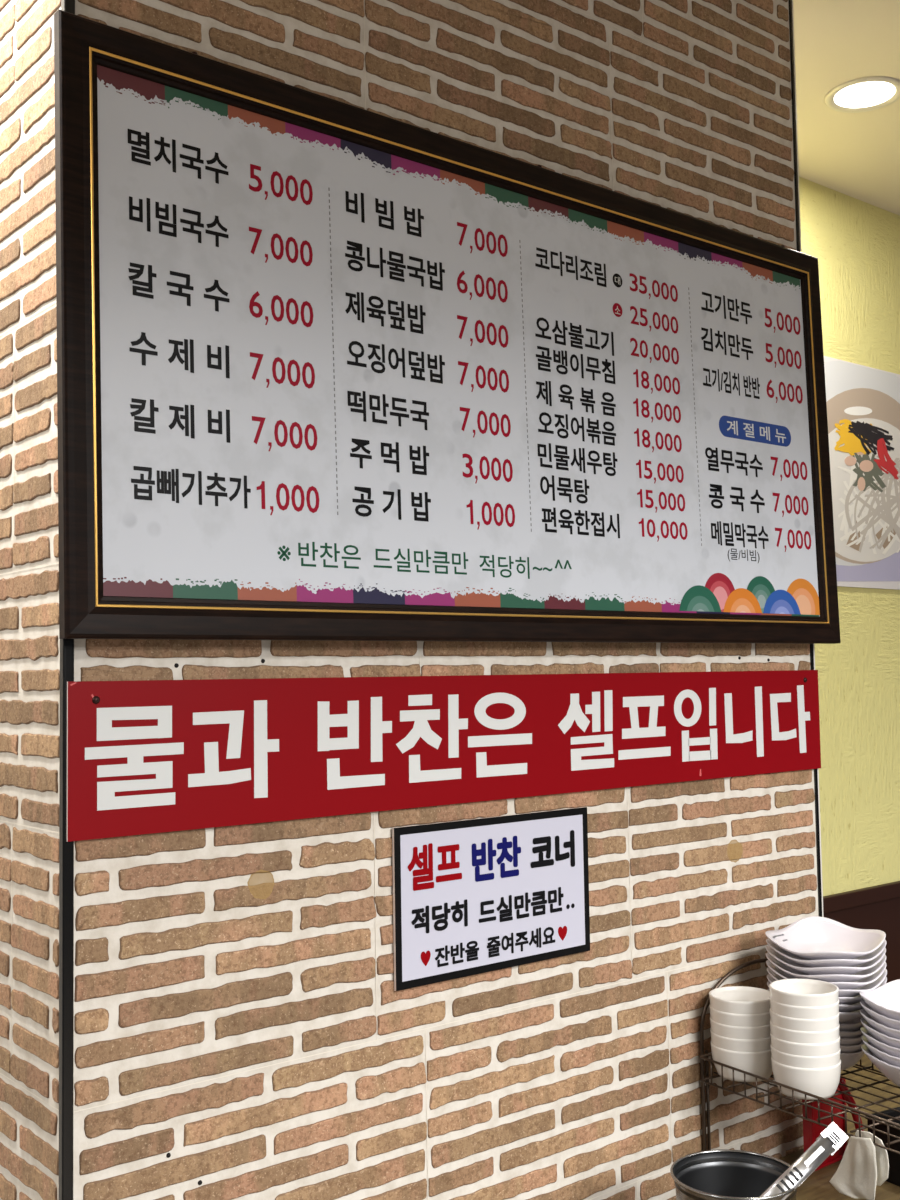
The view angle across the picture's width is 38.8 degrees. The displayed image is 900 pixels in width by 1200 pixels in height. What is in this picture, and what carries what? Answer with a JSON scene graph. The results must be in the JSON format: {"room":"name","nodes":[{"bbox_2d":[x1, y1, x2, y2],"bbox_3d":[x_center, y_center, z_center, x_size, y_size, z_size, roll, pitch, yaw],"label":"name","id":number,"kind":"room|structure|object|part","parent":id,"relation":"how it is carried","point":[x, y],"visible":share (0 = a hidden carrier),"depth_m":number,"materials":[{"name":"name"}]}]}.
{"room":"restaurant","nodes":[
{"label":"restaurant","id":0,"kind":"room"},
{"bbox_2d":[0,0,60,1199],"bbox_3d":[-0.489,0.351,1.332,0.006,2.750,0.436,2,-4,-39],"label":"wall","id":1,"kind":"structure","parent":0,"point":[29,541],"depth_m":1.25,"materials":[{"name":"brown brick"}]},
{"bbox_2d":[73,0,818,1199],"bbox_3d":[-0.041,0.365,1.693,1.144,2.750,0.442,2,-4,-39],"label":"wall","id":2,"kind":"structure","parent":0,"point":[242,1030],"depth_m":1.47,"materials":[{"name":"brown brick"}]},
{"bbox_2d":[59,0,74,1199],"bbox_3d":[-0.349,0.317,1.163,0.011,2.576,0.010,2,-4,-39],"label":"trim","id":3,"kind":"structure","parent":2,"relation":"attached to","point":[66,849],"depth_m":1.16,"materials":[{"name":"black"}]},
{"bbox_2d":[67,670,820,841],"bbox_3d":[0.100,0.162,1.532,1.158,0.145,0.006,2,-4,-39],"label":"banner sign","id":4,"kind":"object","parent":2,"relation":"attached to","point":[144,756],"visible":1,"depth_m":1.40,"materials":[{"name":"red"}]},
{"bbox_2d":[54,9,840,643],"bbox_3d":[0.104,-0.246,1.550,1.194,0.593,0.031,2,-4,-39],"label":"menu board","id":5,"kind":"object","parent":2,"relation":"attached to","point":[328,369],"visible":1,"depth_m":1.42,"materials":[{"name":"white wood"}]},
{"bbox_2d":[392,807,589,990],"bbox_3d":[0.055,0.340,1.484,0.298,0.175,0.004,2,-4,-39],"label":"notice sign","id":6,"kind":"object","parent":2,"relation":"attached to","point":[480,895],"visible":1,"depth_m":1.47,"materials":[{"name":"white"}]},
{"bbox_2d":[788,0,823,916],"bbox_3d":[0.543,0.346,1.891,0.010,2.576,0.009,2,-4,-39],"label":"trim","id":7,"kind":"structure","parent":2,"relation":"attached to","point":[790,2],"depth_m":1.94,"materials":[{"name":"black"}]},
{"bbox_2d":[793,0,899,215],"bbox_3d":[1.496,-1.109,-0.175,8.100,0.050,5.440,2,-4,-39],"label":"ceiling","id":8,"kind":"structure","parent":0,"point":[855,155],"depth_m":2.35,"materials":[{"name":"beige paint"}]},
{"bbox_2d":[824,76,899,112],"bbox_3d":[0.755,-0.919,2.328,0.142,0.004,0.142,2,-4,-39],"label":"recessed light","id":9,"kind":"object","parent":8,"relation":"in","point":[865,94],"visible":1,"depth_m":2.33,"materials":[{"name":"beige plastic"}]},
{"bbox_2d":[834,81,895,107],"bbox_3d":[0.755,-0.920,2.328,0.107,0.001,0.107,2,-4,-39],"label":"diffuser","id":10,"kind":"object","parent":9,"relation":"attached to","point":[851,94],"depth_m":2.32,"materials":[{"name":"white plastic"}]},
{"bbox_2d":[799,177,899,895],"bbox_3d":[1.511,0.415,3.308,3.600,2.576,0.100,2,-4,-39],"label":"wall","id":11,"kind":"structure","parent":0,"point":[855,243],"depth_m":2.77,"materials":[{"name":"yellow paint"}]},
{"bbox_2d":[823,881,899,982],"bbox_3d":[1.625,1.167,3.271,3.432,1.068,0.018,2,-4,-39],"label":"trim","id":12,"kind":"structure","parent":11,"relation":"attached to","point":[877,907],"depth_m":2.71,"materials":[{"name":"brown wood"}]},
{"bbox_2d":[824,356,899,589],"bbox_3d":[0.991,-0.269,2.865,0.640,0.492,0.005,2,-4,-39],"label":"poster","id":13,"kind":"object","parent":11,"relation":"attached to","point":[863,402],"visible":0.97,"depth_m":2.79,"materials":[{"name":"white paper"}]},
{"bbox_3d":[1.539,1.512,-0.332,8.100,0.050,5.440,2,-4,-39],"label":"floor","id":14,"kind":"structure","parent":0,"visible":0},
{"bbox_2d":[779,1054,899,1199],"bbox_3d":[0.797,1.206,1.904,1.840,0.848,1.040,2,-4,-39],"label":"countertop","id":15,"kind":"structure","parent":14,"relation":"on","point":[817,1186],"depth_m":1.79,"materials":[{"name":"brown"}]},
{"bbox_2d":[670,1149,797,1199],"bbox_3d":[0.316,0.696,1.409,0.141,0.127,0.141,2,-4,-39],"label":"metal bowl","id":16,"kind":"object","parent":15,"relation":"on","point":[722,1174],"visible":0.93,"depth_m":1.47,"materials":[{"name":"silver metal"}]},
{"bbox_2d":[760,1122,848,1199],"bbox_3d":[0.378,0.621,1.390,0.144,0.079,0.028,1,-4,-33],"label":"serving tongs","id":17,"kind":"object","parent":16,"relation":"in","point":[831,1138],"visible":1,"depth_m":1.39,"materials":[{"name":"silver metal"}]},
{"bbox_3d":[0.372,0.622,1.380,0.121,0.063,0.026,2,-4,-39],"label":"arm","id":18,"kind":"part","parent":17,"relation":"part of","materials":[{"name":"silver metal"}]},
{"bbox_2d":[699,958,899,1153],"bbox_3d":[0.540,0.621,1.552,0.238,0.283,0.461,1,-4,-32],"label":"wire rack","id":19,"kind":"object","parent":15,"relation":"on","point":[702,1056],"visible":0.57,"depth_m":1.60,"materials":[{"name":"brown metal"}]},
{"bbox_3d":[0.340,0.685,1.682,0.004,0.177,0.024,-2,-4,15],"label":"leg","id":20,"kind":"part","parent":19,"relation":"part of","materials":[{"name":"brown metal"}]},
{"bbox_2d":[711,1042,772,1081],"bbox_3d":[0.384,0.599,1.669,0.085,0.040,0.085,2,-4,-39],"label":"cup","id":21,"kind":"object","parent":19,"relation":"in","point":[757,1063],"visible":0.7,"depth_m":1.64,"materials":[{"name":"white ceramic"}]},
{"bbox_2d":[710,1029,770,1051],"bbox_3d":[0.384,0.583,1.670,0.085,0.040,0.085,2,-4,-39],"label":"cup","id":22,"kind":"object","parent":21,"relation":"on","point":[740,1045],"visible":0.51,"depth_m":1.63,"materials":[{"name":"white ceramic"}]},
{"bbox_2d":[710,1017,770,1038],"bbox_3d":[0.384,0.567,1.671,0.085,0.040,0.085,2,-4,-39],"label":"cup","id":23,"kind":"object","parent":22,"relation":"on","point":[734,1032],"visible":0.42,"depth_m":1.64,"materials":[{"name":"white ceramic"}]},
{"bbox_2d":[709,1004,770,1026],"bbox_3d":[0.383,0.552,1.672,0.085,0.040,0.085,2,-4,-39],"label":"cup","id":24,"kind":"object","parent":23,"relation":"on","point":[739,1020],"visible":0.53,"depth_m":1.64,"materials":[{"name":"white ceramic"}]},
{"bbox_2d":[709,986,769,1013],"bbox_3d":[0.383,0.536,1.673,0.085,0.040,0.085,2,-4,-39],"label":"cup","id":25,"kind":"object","parent":24,"relation":"on","point":[730,999],"visible":0.67,"depth_m":1.68,"materials":[{"name":"white ceramic"}]},
{"bbox_3d":[0.537,0.601,1.542,0.219,0.033,0.443,1,-4,-33],"label":"basket rail","id":26,"kind":"part","parent":19,"relation":"part of","materials":[{"name":"brown metal"}]},
{"bbox_2d":[771,1056,840,1099],"bbox_3d":[0.446,0.594,1.598,0.085,0.040,0.085,2,-4,-39],"label":"cup","id":27,"kind":"object","parent":19,"relation":"on","point":[821,1082],"visible":0.72,"depth_m":1.56,"materials":[{"name":"white ceramic"}]},
{"bbox_2d":[770,1044,839,1067],"bbox_3d":[0.445,0.579,1.599,0.085,0.040,0.085,2,-4,-39],"label":"cup","id":28,"kind":"object","parent":27,"relation":"on","point":[780,1057],"visible":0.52,"depth_m":1.56,"materials":[{"name":"white ceramic"}]},
{"bbox_2d":[770,1032,839,1055],"bbox_3d":[0.445,0.564,1.600,0.085,0.040,0.085,2,-4,-39],"label":"cup","id":29,"kind":"object","parent":28,"relation":"on","point":[800,1049],"visible":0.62,"depth_m":1.56,"materials":[{"name":"white ceramic"}]},
{"bbox_2d":[770,1019,839,1043],"bbox_3d":[0.445,0.549,1.601,0.085,0.040,0.085,2,-4,-39],"label":"cup","id":30,"kind":"object","parent":29,"relation":"on","point":[778,1032],"visible":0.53,"depth_m":1.57,"materials":[{"name":"white ceramic"}]},
{"bbox_2d":[770,1007,838,1031],"bbox_3d":[0.445,0.534,1.602,0.085,0.040,0.085,2,-4,-39],"label":"cup","id":31,"kind":"object","parent":30,"relation":"on","point":[808,1025],"visible":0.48,"depth_m":1.57,"materials":[{"name":"white ceramic"}]},
{"bbox_2d":[769,997,838,1018],"bbox_3d":[0.445,0.520,1.603,0.085,0.040,0.085,2,-4,-39],"label":"cup","id":32,"kind":"object","parent":31,"relation":"on","point":[822,1012],"visible":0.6,"depth_m":1.57,"materials":[{"name":"white ceramic"}]},
{"bbox_2d":[769,979,838,1006],"bbox_3d":[0.444,0.505,1.603,0.085,0.040,0.085,2,-4,-39],"label":"cup","id":33,"kind":"object","parent":32,"relation":"on","point":[794,992],"visible":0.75,"depth_m":1.60,"materials":[{"name":"white ceramic"}]},
{"bbox_2d":[840,1050,864,1070],"bbox_3d":[0.505,0.604,1.702,0.093,0.031,0.093,2,-4,-39],"label":"dish","id":34,"kind":"object","parent":19,"relation":"on","point":[848,1060],"visible":0.16,"depth_m":1.66,"materials":[{"name":"white ceramic"}]},
{"bbox_2d":[840,1041,864,1052],"bbox_3d":[0.505,0.594,1.703,0.093,0.031,0.093,2,-4,-39],"label":"dish","id":35,"kind":"object","parent":34,"relation":"on","point":[843,1048],"visible":0.07,"depth_m":1.66,"materials":[{"name":"white ceramic"}]},
{"bbox_2d":[840,1034,863,1045],"bbox_3d":[0.505,0.585,1.704,0.093,0.031,0.093,2,-4,-39],"label":"dish","id":36,"kind":"object","parent":35,"relation":"on","point":[843,1041],"visible":0.1,"depth_m":1.66,"materials":[{"name":"white ceramic"}]},
{"bbox_2d":[839,1026,863,1037],"bbox_3d":[0.504,0.576,1.703,0.093,0.031,0.093,2,-4,-38],"label":"dish","id":37,"kind":"object","parent":36,"relation":"on","point":[843,1034],"visible":0.09,"depth_m":1.66,"materials":[{"name":"white ceramic"}]},
{"bbox_2d":[839,1016,863,1030],"bbox_3d":[0.504,0.567,1.705,0.093,0.031,0.093,2,-4,-39],"label":"dish","id":38,"kind":"object","parent":37,"relation":"on","point":[854,1024],"visible":0.09,"depth_m":1.67,"materials":[{"name":"white ceramic"}]},
{"bbox_2d":[767,988,863,1021],"bbox_3d":[0.503,0.534,1.705,0.138,0.040,0.138,2,-4,-39],"label":"square dish","id":39,"kind":"object","parent":38,"relation":"on","point":[843,1016],"visible":0.09,"depth_m":1.64,"materials":[{"name":"white ceramic"}]},
{"bbox_2d":[767,981,862,1011],"bbox_3d":[0.503,0.524,1.705,0.138,0.040,0.138,2,-4,-38],"label":"square dish","id":40,"kind":"object","parent":39,"relation":"on","point":[854,1007],"visible":0.09,"depth_m":1.64,"materials":[{"name":"white ceramic"}]},
{"bbox_2d":[767,974,886,1004],"bbox_3d":[0.502,0.514,1.704,0.138,0.040,0.138,2,-4,-40],"label":"square dish","id":41,"kind":"object","parent":40,"relation":"on","point":[842,1000],"visible":0.13,"depth_m":1.64,"materials":[{"name":"white ceramic"}]},
{"bbox_2d":[767,967,886,996],"bbox_3d":[0.502,0.505,1.704,0.138,0.040,0.138,2,-5,-40],"label":"square dish","id":42,"kind":"object","parent":41,"relation":"on","point":[855,992],"visible":0.21,"depth_m":1.67,"materials":[{"name":"white ceramic"}]},
{"bbox_2d":[766,960,885,989],"bbox_3d":[0.501,0.495,1.703,0.138,0.040,0.138,2,-4,-40],"label":"square dish","id":43,"kind":"object","parent":42,"relation":"on","point":[862,982],"visible":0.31,"depth_m":1.67,"materials":[{"name":"white ceramic"}]},
{"bbox_2d":[766,952,885,981],"bbox_3d":[0.500,0.485,1.702,0.138,0.040,0.138,2,-4,-37],"label":"square dish","id":44,"kind":"object","parent":43,"relation":"on","point":[863,974],"visible":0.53,"depth_m":1.66,"materials":[{"name":"white ceramic"}]},
{"bbox_2d":[766,945,885,974],"bbox_3d":[0.500,0.475,1.703,0.138,0.040,0.138,2,-4,-40],"label":"square dish","id":45,"kind":"object","parent":44,"relation":"on","point":[801,968],"visible":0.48,"depth_m":1.66,"materials":[{"name":"white ceramic"}]},
{"bbox_2d":[766,939,885,967],"bbox_3d":[0.501,0.466,1.702,0.138,0.040,0.138,2,-4,-40],"label":"square dish","id":46,"kind":"object","parent":45,"relation":"on","point":[866,958],"visible":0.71,"depth_m":1.65,"materials":[{"name":"white ceramic"}]},
{"bbox_2d":[765,916,885,959],"bbox_3d":[0.500,0.456,1.702,0.138,0.040,0.138,2,-4,-39],"label":"square dish","id":47,"kind":"object","parent":46,"relation":"on","point":[813,937],"visible":0.95,"depth_m":1.73,"materials":[{"name":"white ceramic"}]},
{"bbox_2d":[829,1130,888,1199],"bbox_3d":[0.464,0.642,1.453,0.015,0.077,0.077,1,-4,-34],"label":"cloth","id":48,"kind":"object","parent":19,"relation":"hanging from","point":[864,1165],"visible":1,"depth_m":1.44,"materials":[{"name":"white fabric"}]},
{"bbox_2d":[861,1045,899,1086],"bbox_3d":[0.599,0.586,1.595,0.151,0.051,0.151,2,-5,-42],"label":"square bowl","id":49,"kind":"object","parent":19,"relation":"on","point":[891,1072],"visible":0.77,"depth_m":1.57,"materials":[{"name":"white ceramic"}]},
{"bbox_2d":[862,1036,899,1066],"bbox_3d":[0.600,0.574,1.595,0.151,0.051,0.151,2,-5,-43],"label":"square bowl","id":50,"kind":"object","parent":49,"relation":"on","point":[891,1060],"visible":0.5,"depth_m":1.57,"materials":[{"name":"white ceramic"}]},
{"bbox_2d":[860,1027,899,1057],"bbox_3d":[0.599,0.563,1.597,0.151,0.051,0.151,2,-5,-43],"label":"square bowl","id":51,"kind":"object","parent":50,"relation":"on","point":[892,1051],"visible":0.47,"depth_m":1.57,"materials":[{"name":"white ceramic"}]},
{"bbox_2d":[860,1018,899,1048],"bbox_3d":[0.599,0.552,1.596,0.151,0.051,0.151,2,-5,-42],"label":"square bowl","id":52,"kind":"object","parent":51,"relation":"on","point":[893,1042],"visible":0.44,"depth_m":1.57,"materials":[{"name":"white ceramic"}]},
{"bbox_2d":[860,1009,899,1039],"bbox_3d":[0.598,0.541,1.597,0.151,0.051,0.151,2,-5,-41],"label":"square bowl","id":53,"kind":"object","parent":52,"relation":"on","point":[880,1028],"visible":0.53,"depth_m":1.57,"materials":[{"name":"white ceramic"}]},
{"bbox_2d":[860,1001,899,1029],"bbox_3d":[0.598,0.530,1.597,0.151,0.051,0.151,2,-5,-43],"label":"square bowl","id":54,"kind":"object","parent":53,"relation":"on","point":[890,1023],"visible":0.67,"depth_m":1.57,"materials":[{"name":"white ceramic"}]},
{"bbox_2d":[859,979,899,1020],"bbox_3d":[0.598,0.518,1.598,0.151,0.051,0.151,2,-5,-42],"label":"square bowl","id":55,"kind":"object","parent":54,"relation":"on","point":[884,1000],"visible":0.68,"depth_m":1.65,"materials":[{"name":"white ceramic"}]},
{"bbox_2d":[802,1076,863,1170],"bbox_3d":[0.533,0.708,1.748,0.087,0.137,0.068,2,-4,-39],"label":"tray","id":56,"kind":"object","parent":15,"relation":"on","point":[811,1131],"visible":0.3,"depth_m":1.75,"materials":[{"name":"red plastic"}]},
{"bbox_3d":[0.539,0.683,1.719,0.058,0.091,0.014,2,-4,-39],"label":"handle","id":57,"kind":"part","parent":56,"relation":"part of","materials":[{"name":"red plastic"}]},
{"bbox_2d":[865,1107,899,1186],"bbox_3d":[0.639,0.732,1.689,0.095,0.078,0.143,1,-4,-30],"label":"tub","id":58,"kind":"object","parent":15,"relation":"on","point":[894,1158],"visible":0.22,"depth_m":1.69,"materials":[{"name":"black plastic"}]}
]}

